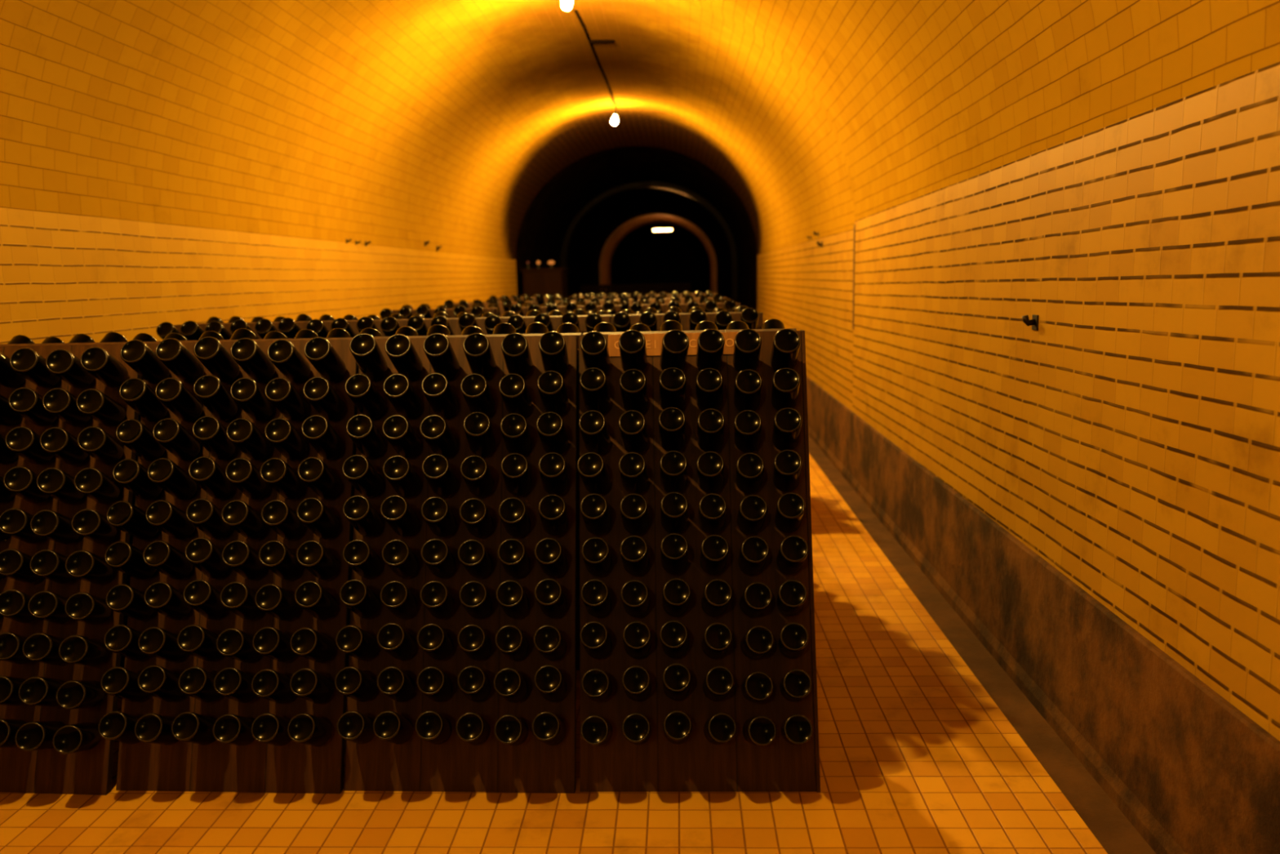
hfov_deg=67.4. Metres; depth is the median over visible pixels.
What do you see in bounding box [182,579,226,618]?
wine bottle
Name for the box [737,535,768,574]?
wine bottle
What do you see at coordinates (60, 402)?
wine bottle
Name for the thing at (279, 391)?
wine bottle
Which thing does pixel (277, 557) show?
wine bottle
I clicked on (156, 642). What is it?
wine bottle
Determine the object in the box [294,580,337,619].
wine bottle
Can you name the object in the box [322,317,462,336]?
rack
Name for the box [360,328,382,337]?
wine bottle
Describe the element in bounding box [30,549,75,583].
wine bottle
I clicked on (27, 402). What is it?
wine bottle
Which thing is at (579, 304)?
wine bottle
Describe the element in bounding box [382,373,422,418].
wine bottle
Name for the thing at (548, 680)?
wine bottle
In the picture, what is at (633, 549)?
wine bottle
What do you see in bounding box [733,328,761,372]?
wine bottle
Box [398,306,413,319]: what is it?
wine bottle
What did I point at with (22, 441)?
wine bottle
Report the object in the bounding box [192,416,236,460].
wine bottle
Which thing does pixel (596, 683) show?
wine bottle
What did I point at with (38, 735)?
wine bottle
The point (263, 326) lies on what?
wine bottle
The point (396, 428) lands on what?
wine bottle
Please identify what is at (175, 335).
wine bottle
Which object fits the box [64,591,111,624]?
wine bottle
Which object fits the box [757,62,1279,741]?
wall
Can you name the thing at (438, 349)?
wine bottle
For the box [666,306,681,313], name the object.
wine bottle
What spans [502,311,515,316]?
wine bottle
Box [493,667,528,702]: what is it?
wine bottle
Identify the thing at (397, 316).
wine bottle
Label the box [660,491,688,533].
wine bottle
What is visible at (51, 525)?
wine bottle
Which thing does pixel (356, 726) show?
wine bottle
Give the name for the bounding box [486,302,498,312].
wine bottle
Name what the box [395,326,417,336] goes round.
wine bottle
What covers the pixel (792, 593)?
wine bottle
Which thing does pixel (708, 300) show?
wine bottle
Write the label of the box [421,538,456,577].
wine bottle
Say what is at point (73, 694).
wine bottle
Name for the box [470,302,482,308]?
wine bottle
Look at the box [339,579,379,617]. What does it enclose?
wine bottle
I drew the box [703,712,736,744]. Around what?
wine bottle
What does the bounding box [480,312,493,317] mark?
wine bottle
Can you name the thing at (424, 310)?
wine bottle
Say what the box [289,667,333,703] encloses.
wine bottle
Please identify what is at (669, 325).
wine bottle
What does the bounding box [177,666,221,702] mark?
wine bottle
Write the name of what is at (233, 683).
wine bottle
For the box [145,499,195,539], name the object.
wine bottle
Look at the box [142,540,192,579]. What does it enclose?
wine bottle
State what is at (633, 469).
wine bottle
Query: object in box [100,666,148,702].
wine bottle
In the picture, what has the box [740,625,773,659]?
wine bottle
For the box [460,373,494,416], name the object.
wine bottle
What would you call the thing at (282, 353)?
wine bottle
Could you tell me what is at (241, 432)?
wine bottle
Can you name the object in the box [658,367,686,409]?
wine bottle
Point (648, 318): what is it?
wine bottle
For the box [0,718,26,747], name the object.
wine bottle
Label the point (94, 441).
wine bottle
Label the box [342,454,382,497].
wine bottle
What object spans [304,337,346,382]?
wine bottle
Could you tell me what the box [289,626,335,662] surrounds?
wine bottle
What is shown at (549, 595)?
wine bottle
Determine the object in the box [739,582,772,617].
wine bottle
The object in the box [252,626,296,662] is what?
wine bottle
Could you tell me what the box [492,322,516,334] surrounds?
wine bottle
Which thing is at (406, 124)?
ceiling
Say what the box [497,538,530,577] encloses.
wine bottle
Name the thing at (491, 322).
wine bottle
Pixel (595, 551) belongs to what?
wine bottle
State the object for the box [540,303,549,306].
wine bottle
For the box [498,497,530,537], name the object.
wine bottle
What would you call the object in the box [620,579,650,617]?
wine bottle
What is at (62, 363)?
wine bottle
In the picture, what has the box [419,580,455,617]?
wine bottle
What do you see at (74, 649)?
wine bottle
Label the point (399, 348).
wine bottle
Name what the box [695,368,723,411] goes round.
wine bottle
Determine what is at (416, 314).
wine bottle
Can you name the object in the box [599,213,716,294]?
trim
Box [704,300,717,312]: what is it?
wine bottle
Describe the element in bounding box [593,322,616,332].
wine bottle
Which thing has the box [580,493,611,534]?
wine bottle
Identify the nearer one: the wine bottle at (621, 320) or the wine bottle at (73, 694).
the wine bottle at (73, 694)
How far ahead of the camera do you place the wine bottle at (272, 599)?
3.16 m
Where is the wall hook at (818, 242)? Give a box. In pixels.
[816,240,822,248]
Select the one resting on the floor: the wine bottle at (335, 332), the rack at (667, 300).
the rack at (667, 300)
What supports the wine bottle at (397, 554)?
in the rack at (455, 764)
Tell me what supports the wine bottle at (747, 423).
in the rack at (696, 764)
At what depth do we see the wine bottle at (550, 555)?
3.13 m
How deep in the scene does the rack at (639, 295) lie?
10.85 m
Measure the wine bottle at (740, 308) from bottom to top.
0.215 m
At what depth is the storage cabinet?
17.62 m
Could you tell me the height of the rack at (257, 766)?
1.507 m
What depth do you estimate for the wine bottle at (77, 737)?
3.11 m
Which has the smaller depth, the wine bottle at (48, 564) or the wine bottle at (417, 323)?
the wine bottle at (48, 564)
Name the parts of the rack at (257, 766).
panel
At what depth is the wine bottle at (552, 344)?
3.23 m
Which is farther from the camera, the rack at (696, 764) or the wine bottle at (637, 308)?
the wine bottle at (637, 308)
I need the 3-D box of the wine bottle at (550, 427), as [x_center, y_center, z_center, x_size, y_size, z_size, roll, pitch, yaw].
[-0.295,0.040,3.307,0.092,0.213,0.283,-1,9,1]
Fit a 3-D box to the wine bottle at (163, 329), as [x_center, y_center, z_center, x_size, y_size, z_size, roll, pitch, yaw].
[-2.459,-0.457,5.103,0.092,0.211,0.284,-1,9,2]
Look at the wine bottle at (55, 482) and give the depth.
3.23 m
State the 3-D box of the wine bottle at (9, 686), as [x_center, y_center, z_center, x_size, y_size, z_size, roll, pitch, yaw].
[-2.128,0.894,3.275,0.092,0.185,0.295,-3,9,-12]
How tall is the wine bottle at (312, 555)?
0.211 m
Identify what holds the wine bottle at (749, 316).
in the rack at (634, 318)
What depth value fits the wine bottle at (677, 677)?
3.07 m
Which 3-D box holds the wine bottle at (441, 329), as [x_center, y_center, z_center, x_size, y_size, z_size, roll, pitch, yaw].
[-0.799,-0.281,3.706,0.092,0.219,0.280,-1,9,3]
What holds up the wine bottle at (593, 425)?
in the rack at (696, 764)
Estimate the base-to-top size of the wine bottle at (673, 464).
0.214 m
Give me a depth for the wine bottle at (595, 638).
3.10 m
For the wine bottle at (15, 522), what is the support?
in the rack at (49, 771)
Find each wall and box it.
[0,207,517,540]
[516,146,757,311]
[630,239,701,293]
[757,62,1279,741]
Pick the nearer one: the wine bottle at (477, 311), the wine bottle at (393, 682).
the wine bottle at (393, 682)
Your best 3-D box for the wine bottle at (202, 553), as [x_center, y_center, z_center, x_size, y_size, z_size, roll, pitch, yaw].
[-1.470,0.464,3.306,0.092,0.221,0.279,-2,9,-4]
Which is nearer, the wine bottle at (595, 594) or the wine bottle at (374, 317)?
the wine bottle at (595, 594)
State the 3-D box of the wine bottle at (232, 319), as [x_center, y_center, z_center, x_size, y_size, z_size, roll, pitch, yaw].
[-2.318,-0.514,5.424,0.092,0.217,0.281,-1,9,1]
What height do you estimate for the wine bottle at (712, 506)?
0.208 m
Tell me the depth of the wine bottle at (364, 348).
3.27 m
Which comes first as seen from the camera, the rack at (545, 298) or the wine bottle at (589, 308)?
the wine bottle at (589, 308)
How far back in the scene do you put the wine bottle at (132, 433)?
3.27 m
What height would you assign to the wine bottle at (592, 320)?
0.209 m
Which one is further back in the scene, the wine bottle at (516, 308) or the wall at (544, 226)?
the wall at (544, 226)
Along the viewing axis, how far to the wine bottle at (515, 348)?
3.23 m
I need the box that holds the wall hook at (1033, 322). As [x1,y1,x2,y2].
[1022,314,1038,330]
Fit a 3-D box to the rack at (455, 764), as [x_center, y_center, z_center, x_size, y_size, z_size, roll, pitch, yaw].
[-0.598,0.411,3.633,0.788,1.507,1.040,-1,9,4]
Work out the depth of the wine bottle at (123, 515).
3.23 m
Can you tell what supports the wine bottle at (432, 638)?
in the rack at (455, 764)
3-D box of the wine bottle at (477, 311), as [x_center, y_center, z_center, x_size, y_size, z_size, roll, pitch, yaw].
[-1.131,-0.760,6.848,0.092,0.211,0.284,-1,9,5]
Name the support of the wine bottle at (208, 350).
in the rack at (257, 766)
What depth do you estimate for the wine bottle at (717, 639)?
3.08 m
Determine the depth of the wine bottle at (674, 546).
3.13 m
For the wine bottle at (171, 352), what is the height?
0.213 m
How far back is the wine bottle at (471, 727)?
3.07 m
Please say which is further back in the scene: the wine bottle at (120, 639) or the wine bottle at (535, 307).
the wine bottle at (535, 307)
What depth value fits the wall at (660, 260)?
61.13 m
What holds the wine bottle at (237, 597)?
in the rack at (257, 766)
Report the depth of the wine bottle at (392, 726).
3.09 m
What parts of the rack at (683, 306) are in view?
panel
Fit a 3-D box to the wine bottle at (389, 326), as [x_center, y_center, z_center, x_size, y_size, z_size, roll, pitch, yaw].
[-1.282,-0.477,5.054,0.092,0.213,0.283,-1,9,4]
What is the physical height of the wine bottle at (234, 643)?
0.199 m
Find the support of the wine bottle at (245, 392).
in the rack at (257, 766)
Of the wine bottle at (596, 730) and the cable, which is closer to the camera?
the wine bottle at (596, 730)
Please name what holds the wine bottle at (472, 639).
in the rack at (455, 764)
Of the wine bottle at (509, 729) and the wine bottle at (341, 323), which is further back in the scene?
the wine bottle at (341, 323)
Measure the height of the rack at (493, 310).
1.507 m
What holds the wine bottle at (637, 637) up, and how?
in the rack at (696, 764)
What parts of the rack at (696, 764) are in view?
panel, rail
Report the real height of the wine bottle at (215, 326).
0.209 m
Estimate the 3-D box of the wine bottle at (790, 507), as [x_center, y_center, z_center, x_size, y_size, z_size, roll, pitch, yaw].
[0.502,0.301,3.245,0.092,0.207,0.286,0,9,5]
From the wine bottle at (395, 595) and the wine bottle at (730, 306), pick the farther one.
the wine bottle at (730, 306)
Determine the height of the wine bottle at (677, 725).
0.207 m
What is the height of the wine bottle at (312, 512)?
0.214 m
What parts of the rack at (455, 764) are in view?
panel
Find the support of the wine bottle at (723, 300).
in the rack at (683, 306)
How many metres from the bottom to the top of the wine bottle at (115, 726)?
0.208 m
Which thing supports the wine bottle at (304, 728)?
in the rack at (257, 766)
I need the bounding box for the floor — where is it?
[0,453,1107,853]
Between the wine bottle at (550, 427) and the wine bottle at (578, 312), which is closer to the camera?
the wine bottle at (550, 427)
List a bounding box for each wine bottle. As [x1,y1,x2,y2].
[0,507,44,543]
[0,548,40,582]
[0,589,36,622]
[0,631,31,664]
[0,675,26,706]
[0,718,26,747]
[3,466,49,503]
[4,426,53,464]
[8,387,56,426]
[9,347,59,388]
[14,720,63,751]
[17,676,65,706]
[22,632,65,664]
[27,591,71,623]
[30,509,79,543]
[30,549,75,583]
[36,467,84,503]
[40,426,88,464]
[42,387,90,426]
[45,349,94,388]
[52,721,102,754]
[56,680,105,709]
[58,635,107,666]
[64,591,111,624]
[65,550,114,583]
[71,508,117,543]
[74,467,119,503]
[75,388,125,426]
[77,426,123,464]
[80,346,128,387]
[97,711,141,743]
[99,332,128,342]
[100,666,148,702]
[103,624,149,660]
[104,541,156,579]
[106,500,159,539]
[106,583,155,620]
[112,458,162,499]
[115,418,164,461]
[119,377,167,422]
[120,339,169,384]
[133,333,156,342]
[134,713,179,745]
[137,626,186,661]
[137,665,184,702]
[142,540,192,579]
[144,582,191,619]
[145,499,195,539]
[147,457,197,499]
[152,417,199,460]
[155,321,187,340]
[155,337,204,383]
[155,377,202,422]
[163,333,186,340]
[171,711,216,745]
[177,624,222,661]
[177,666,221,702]
[180,320,204,340]
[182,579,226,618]
[185,537,229,577]
[186,497,231,538]
[188,456,234,498]
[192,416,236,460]
[193,336,239,383]
[193,374,238,422]
[198,330,223,340]
[204,320,231,339]
[205,316,223,323]
[213,666,257,702]
[213,713,255,746]
[216,627,260,662]
[220,581,262,619]
[221,499,267,539]
[222,540,266,579]
[225,457,269,499]
[226,417,271,460]
[227,315,244,322]
[229,320,258,338]
[230,328,256,339]
[230,337,275,383]
[230,377,273,421]
[250,316,263,322]
[251,668,294,703]
[251,712,291,746]
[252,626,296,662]
[254,318,278,338]
[254,583,300,620]
[258,540,302,579]
[260,457,305,498]
[261,499,304,539]
[263,330,287,338]
[264,377,308,421]
[264,417,307,460]
[266,338,310,382]
[273,315,285,321]
[277,317,301,338]
[287,712,332,746]
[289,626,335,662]
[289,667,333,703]
[294,313,312,321]
[294,328,318,338]
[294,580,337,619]
[296,497,339,538]
[296,540,338,579]
[297,457,341,498]
[301,414,342,459]
[302,376,344,420]
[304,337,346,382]
[306,319,329,337]
[319,314,334,320]
[326,328,351,337]
[330,317,356,337]
[334,666,377,701]
[335,625,377,660]
[336,711,375,743]
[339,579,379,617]
[342,314,358,319]
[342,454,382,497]
[342,495,382,536]
[342,539,381,577]
[344,373,385,419]
[346,413,385,457]
[349,333,386,381]
[355,316,379,333]
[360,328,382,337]
[367,314,380,319]
[373,711,413,744]
[377,622,416,659]
[377,666,415,701]
[379,308,393,319]
[380,316,400,336]
[380,495,418,536]
[380,580,417,617]
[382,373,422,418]
[382,414,421,457]
[382,455,420,497]
[382,539,418,577]
[384,333,422,381]
[390,313,404,319]
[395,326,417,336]
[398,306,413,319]
[400,304,413,309]
[406,315,428,335]
[410,313,425,318]
[414,710,452,744]
[416,305,432,318]
[416,666,453,702]
[417,623,453,659]
[419,303,431,309]
[419,414,457,457]
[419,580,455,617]
[421,373,457,418]
[421,496,456,537]
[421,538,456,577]
[422,333,458,380]
[422,453,457,496]
[426,324,450,335]
[430,315,454,335]
[432,311,448,318]
[433,306,450,318]
[436,304,448,308]
[453,305,467,318]
[455,711,490,745]
[456,312,466,318]
[457,313,479,332]
[457,539,493,577]
[457,624,492,660]
[457,665,491,702]
[458,580,493,617]
[459,497,493,537]
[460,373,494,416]
[460,455,493,496]
[461,325,484,334]
[462,333,496,379]
[463,411,495,457]
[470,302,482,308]
[471,306,484,317]
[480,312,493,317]
[484,315,502,334]
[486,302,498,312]
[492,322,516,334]
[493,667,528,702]
[493,714,528,746]
[495,624,528,660]
[496,579,529,617]
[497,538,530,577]
[498,373,532,416]
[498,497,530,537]
[500,413,532,455]
[501,333,532,378]
[501,453,531,495]
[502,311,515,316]
[506,314,527,333]
[509,304,524,316]
[522,302,532,306]
[524,322,548,333]
[525,309,541,316]
[528,303,542,313]
[532,711,566,745]
[533,313,554,331]
[533,624,567,660]
[533,664,567,702]
[534,537,567,577]
[534,577,567,617]
[536,411,568,454]
[537,370,568,416]
[537,493,568,535]
[538,331,568,375]
[538,452,568,495]
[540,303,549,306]
[545,304,559,315]
[548,310,563,315]
[555,301,567,306]
[556,323,579,333]
[560,311,580,333]
[564,302,577,312]
[572,309,586,315]
[575,301,585,306]
[577,452,610,494]
[578,409,610,454]
[579,367,610,414]
[579,621,612,658]
[580,331,610,373]
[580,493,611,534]
[580,578,612,617]
[580,715,613,745]
[581,537,612,576]
[581,668,613,702]
[583,302,597,315]
[585,313,603,332]
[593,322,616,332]
[595,310,608,315]
[602,301,616,315]
[610,300,620,305]
[613,311,631,332]
[618,329,647,372]
[618,409,648,453]
[618,452,648,493]
[619,368,648,413]
[619,493,648,534]
[619,535,649,575]
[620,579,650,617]
[622,309,635,314]
[622,621,651,658]
[622,665,651,701]
[622,712,652,744]
[629,323,650,331]
[630,302,643,314]
[639,311,657,331]
[642,307,657,313]
[648,302,662,313]
[657,407,685,451]
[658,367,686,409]
[659,320,683,331]
[659,329,688,370]
[659,450,687,492]
[659,620,688,657]
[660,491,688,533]
[660,533,688,574]
[662,311,681,324]
[662,577,690,616]
[662,662,691,700]
[662,710,692,744]
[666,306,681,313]
[667,301,680,309]
[686,301,699,313]
[688,306,704,313]
[688,309,706,330]
[694,320,717,330]
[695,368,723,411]
[696,328,724,370]
[696,451,724,493]
[697,408,724,452]
[698,493,726,533]
[699,534,728,574]
[701,578,732,616]
[701,622,732,658]
[702,298,713,303]
[702,666,733,701]
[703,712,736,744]
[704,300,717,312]
[711,307,726,312]
[714,310,733,329]
[720,297,730,302]
[723,300,737,312]
[725,320,748,329]
[733,305,747,311]
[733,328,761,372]
[733,368,762,411]
[733,409,761,453]
[735,452,764,493]
[737,494,767,533]
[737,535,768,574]
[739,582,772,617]
[740,307,759,328]
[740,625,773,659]
[741,671,773,702]
[742,715,776,745]
[761,319,784,328]
[770,328,800,371]
[770,367,799,410]
[772,407,801,450]
[773,449,801,492]
[774,492,804,533]
[776,535,808,574]
[777,579,807,616]
[777,622,808,657]
[779,668,811,701]
[780,714,813,744]
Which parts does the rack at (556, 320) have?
panel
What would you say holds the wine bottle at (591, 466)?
in the rack at (696, 764)
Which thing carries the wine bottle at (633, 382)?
in the rack at (696, 764)
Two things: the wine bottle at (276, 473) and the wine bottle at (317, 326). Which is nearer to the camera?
the wine bottle at (276, 473)
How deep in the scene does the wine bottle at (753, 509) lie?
3.13 m
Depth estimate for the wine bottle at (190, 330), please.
4.98 m
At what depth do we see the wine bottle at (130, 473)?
3.25 m
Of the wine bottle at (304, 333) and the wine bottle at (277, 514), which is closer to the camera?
the wine bottle at (277, 514)
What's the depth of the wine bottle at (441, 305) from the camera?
7.26 m
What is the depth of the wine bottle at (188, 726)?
3.12 m
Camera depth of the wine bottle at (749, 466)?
3.15 m
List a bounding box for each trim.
[515,146,757,294]
[560,181,737,302]
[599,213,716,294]
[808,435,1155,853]
[852,224,855,329]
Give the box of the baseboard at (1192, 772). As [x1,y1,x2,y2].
[806,376,1279,853]
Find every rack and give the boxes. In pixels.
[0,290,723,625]
[0,341,219,795]
[115,337,383,793]
[173,320,325,338]
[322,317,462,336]
[343,333,582,792]
[391,307,497,318]
[453,301,534,316]
[475,315,611,334]
[497,296,561,304]
[521,305,622,316]
[555,298,633,305]
[578,328,820,791]
[579,294,641,299]
[580,284,608,295]
[608,284,635,295]
[610,311,763,331]
[627,302,740,313]
[635,283,662,296]
[638,297,726,304]
[645,293,716,297]
[662,282,690,293]
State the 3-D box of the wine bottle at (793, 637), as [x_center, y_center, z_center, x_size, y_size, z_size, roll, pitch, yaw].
[0.506,0.713,3.192,0.093,0.204,0.288,0,9,7]
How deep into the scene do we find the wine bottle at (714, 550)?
3.12 m
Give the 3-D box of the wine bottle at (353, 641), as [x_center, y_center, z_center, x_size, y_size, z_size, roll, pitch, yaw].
[-0.941,0.735,3.258,0.092,0.204,0.288,-1,9,3]
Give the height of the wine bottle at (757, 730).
0.188 m
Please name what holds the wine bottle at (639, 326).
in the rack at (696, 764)
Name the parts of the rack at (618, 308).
panel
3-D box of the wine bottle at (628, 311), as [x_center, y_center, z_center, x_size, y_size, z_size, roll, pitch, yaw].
[-0.074,-0.544,5.330,0.092,0.207,0.286,-1,9,3]
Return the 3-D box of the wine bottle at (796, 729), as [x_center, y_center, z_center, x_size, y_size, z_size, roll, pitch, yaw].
[0.510,0.989,3.156,0.092,0.193,0.292,-1,9,5]
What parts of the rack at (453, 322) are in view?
panel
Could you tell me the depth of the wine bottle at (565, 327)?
3.73 m
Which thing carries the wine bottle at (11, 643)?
in the rack at (49, 771)
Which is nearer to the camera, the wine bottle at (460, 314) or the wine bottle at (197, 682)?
the wine bottle at (197, 682)
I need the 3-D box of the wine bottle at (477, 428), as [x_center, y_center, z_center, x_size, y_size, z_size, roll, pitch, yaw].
[-0.549,0.042,3.322,0.092,0.215,0.282,-2,9,-4]
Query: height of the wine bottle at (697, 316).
0.216 m
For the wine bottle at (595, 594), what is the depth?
3.12 m
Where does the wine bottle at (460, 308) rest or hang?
in the rack at (493, 310)
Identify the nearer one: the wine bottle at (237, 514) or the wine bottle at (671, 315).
the wine bottle at (237, 514)
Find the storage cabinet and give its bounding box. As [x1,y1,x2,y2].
[520,267,568,298]
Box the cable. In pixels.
[573,9,615,104]
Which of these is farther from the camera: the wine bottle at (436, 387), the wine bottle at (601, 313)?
the wine bottle at (601, 313)
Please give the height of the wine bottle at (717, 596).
0.207 m
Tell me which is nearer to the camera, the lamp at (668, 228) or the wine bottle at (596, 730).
the wine bottle at (596, 730)
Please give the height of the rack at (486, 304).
1.507 m
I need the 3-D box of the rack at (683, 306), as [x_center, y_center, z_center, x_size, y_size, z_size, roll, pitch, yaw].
[0.334,-0.144,7.053,0.800,1.507,1.044,-1,9,2]
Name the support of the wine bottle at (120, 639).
in the rack at (257, 766)
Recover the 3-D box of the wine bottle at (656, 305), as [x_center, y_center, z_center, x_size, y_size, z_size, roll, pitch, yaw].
[0.112,-0.780,6.798,0.091,0.211,0.285,-1,9,2]
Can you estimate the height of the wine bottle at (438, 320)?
0.213 m
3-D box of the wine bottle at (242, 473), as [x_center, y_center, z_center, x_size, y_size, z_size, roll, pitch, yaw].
[-1.343,0.194,3.337,0.092,0.210,0.285,-2,9,-1]
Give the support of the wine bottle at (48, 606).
in the rack at (49, 771)
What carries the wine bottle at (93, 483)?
in the rack at (49, 771)
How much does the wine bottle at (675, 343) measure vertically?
0.206 m
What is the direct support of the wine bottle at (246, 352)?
in the rack at (257, 766)
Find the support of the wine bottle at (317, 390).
in the rack at (257, 766)
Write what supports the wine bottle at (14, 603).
in the rack at (49, 771)
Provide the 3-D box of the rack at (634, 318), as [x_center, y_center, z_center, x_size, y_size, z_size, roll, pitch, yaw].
[0.265,0.138,5.257,0.800,1.507,1.044,-1,9,2]
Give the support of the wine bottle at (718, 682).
in the rack at (696, 764)
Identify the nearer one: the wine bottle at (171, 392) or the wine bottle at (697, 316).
the wine bottle at (171, 392)
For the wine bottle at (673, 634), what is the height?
0.215 m
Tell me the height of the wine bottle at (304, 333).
0.212 m
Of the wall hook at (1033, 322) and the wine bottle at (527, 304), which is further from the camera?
the wine bottle at (527, 304)
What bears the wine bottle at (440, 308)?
in the rack at (493, 310)
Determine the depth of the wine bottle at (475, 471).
3.19 m
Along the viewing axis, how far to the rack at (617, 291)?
27.65 m
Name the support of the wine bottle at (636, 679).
in the rack at (696, 764)
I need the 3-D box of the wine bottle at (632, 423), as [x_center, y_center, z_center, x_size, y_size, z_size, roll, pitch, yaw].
[-0.018,0.035,3.302,0.093,0.213,0.284,-1,9,4]
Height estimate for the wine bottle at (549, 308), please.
0.212 m
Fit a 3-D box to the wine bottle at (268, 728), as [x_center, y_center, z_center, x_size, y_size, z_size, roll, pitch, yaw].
[-1.210,1.014,3.219,0.092,0.206,0.287,-2,9,-2]
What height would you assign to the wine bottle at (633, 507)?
0.212 m
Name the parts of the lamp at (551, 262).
globe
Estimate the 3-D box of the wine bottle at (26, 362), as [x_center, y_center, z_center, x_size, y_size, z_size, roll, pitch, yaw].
[-2.129,-0.198,3.422,0.092,0.184,0.296,-3,9,-8]
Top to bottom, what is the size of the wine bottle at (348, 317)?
0.212 m
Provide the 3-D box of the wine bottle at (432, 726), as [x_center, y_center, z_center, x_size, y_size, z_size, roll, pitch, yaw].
[-0.677,1.003,3.204,0.092,0.209,0.285,-1,9,-1]
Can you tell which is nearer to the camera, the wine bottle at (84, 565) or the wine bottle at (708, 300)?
the wine bottle at (84, 565)
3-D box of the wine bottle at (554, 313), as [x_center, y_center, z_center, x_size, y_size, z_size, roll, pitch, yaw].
[-0.478,-0.541,5.348,0.092,0.214,0.283,-1,9,3]
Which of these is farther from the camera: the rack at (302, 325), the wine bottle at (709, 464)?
the rack at (302, 325)
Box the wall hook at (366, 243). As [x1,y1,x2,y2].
[364,240,370,246]
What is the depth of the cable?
9.18 m
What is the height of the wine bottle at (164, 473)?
0.213 m
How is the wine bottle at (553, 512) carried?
in the rack at (455, 764)
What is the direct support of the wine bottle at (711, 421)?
in the rack at (696, 764)
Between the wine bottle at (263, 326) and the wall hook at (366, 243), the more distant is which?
the wall hook at (366, 243)
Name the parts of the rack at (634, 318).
panel, rail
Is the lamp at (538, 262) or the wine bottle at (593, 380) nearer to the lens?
the wine bottle at (593, 380)
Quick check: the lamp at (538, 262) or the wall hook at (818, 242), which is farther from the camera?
the lamp at (538, 262)
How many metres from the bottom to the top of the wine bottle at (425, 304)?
0.223 m
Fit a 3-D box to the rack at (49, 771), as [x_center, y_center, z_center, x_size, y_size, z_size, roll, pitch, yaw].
[-2.177,0.436,3.697,0.788,1.507,1.040,0,9,5]
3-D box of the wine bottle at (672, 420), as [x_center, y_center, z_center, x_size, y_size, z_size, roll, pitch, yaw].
[0.113,0.030,3.296,0.093,0.221,0.279,-1,9,3]
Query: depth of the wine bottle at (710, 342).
3.21 m
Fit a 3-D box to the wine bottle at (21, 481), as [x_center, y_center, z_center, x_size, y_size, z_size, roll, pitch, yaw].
[-2.124,0.210,3.364,0.091,0.187,0.295,-3,9,-13]
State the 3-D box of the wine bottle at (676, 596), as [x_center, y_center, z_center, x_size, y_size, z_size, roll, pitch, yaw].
[0.120,0.580,3.224,0.091,0.211,0.285,-1,9,0]
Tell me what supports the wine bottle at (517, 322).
in the rack at (556, 320)
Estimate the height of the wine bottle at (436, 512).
0.209 m
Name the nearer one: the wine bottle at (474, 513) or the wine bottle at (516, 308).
the wine bottle at (474, 513)
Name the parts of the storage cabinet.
door, door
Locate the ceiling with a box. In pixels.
[0,0,1279,259]
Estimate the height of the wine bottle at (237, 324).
0.214 m
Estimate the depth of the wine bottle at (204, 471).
3.23 m
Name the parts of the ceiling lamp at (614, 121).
bulb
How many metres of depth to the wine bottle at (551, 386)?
3.21 m
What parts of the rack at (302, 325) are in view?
panel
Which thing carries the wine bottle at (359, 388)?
in the rack at (455, 764)
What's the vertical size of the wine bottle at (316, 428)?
0.215 m
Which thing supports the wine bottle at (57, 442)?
in the rack at (49, 771)
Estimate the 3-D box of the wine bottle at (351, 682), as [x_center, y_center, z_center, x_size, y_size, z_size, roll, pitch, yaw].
[-0.940,0.870,3.238,0.092,0.210,0.285,-1,9,2]
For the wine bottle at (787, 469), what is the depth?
3.15 m
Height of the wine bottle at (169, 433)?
0.211 m
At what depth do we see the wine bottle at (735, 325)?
3.71 m
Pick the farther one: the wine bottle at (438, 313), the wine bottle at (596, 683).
the wine bottle at (438, 313)
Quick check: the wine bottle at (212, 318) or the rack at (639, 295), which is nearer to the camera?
the wine bottle at (212, 318)
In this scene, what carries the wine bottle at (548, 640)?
in the rack at (455, 764)
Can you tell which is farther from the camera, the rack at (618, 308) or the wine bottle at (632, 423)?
the rack at (618, 308)
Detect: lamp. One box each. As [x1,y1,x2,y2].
[536,260,541,268]
[547,260,554,268]
[561,0,572,10]
[611,102,618,124]
[652,219,672,231]
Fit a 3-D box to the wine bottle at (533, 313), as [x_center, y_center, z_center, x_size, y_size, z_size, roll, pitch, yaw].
[-0.606,-0.541,5.354,0.092,0.217,0.281,-1,9,4]
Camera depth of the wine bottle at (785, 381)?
3.18 m
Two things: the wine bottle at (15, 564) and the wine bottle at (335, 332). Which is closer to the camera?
the wine bottle at (15, 564)
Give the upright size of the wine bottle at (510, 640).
0.205 m
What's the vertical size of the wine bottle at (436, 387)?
0.213 m
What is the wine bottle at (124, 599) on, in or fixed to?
in the rack at (257, 766)
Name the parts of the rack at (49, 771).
panel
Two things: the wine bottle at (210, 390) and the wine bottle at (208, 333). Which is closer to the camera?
the wine bottle at (210, 390)
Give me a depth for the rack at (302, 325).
5.17 m
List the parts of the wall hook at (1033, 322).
plate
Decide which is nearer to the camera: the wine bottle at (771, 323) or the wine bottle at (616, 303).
the wine bottle at (771, 323)
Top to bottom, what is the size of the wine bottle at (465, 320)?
0.221 m
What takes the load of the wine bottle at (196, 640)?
in the rack at (257, 766)
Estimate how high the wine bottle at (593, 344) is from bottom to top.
0.207 m
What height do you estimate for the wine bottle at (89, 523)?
0.180 m
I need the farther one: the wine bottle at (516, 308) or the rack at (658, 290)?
the rack at (658, 290)
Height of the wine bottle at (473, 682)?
0.214 m
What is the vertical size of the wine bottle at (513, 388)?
0.206 m

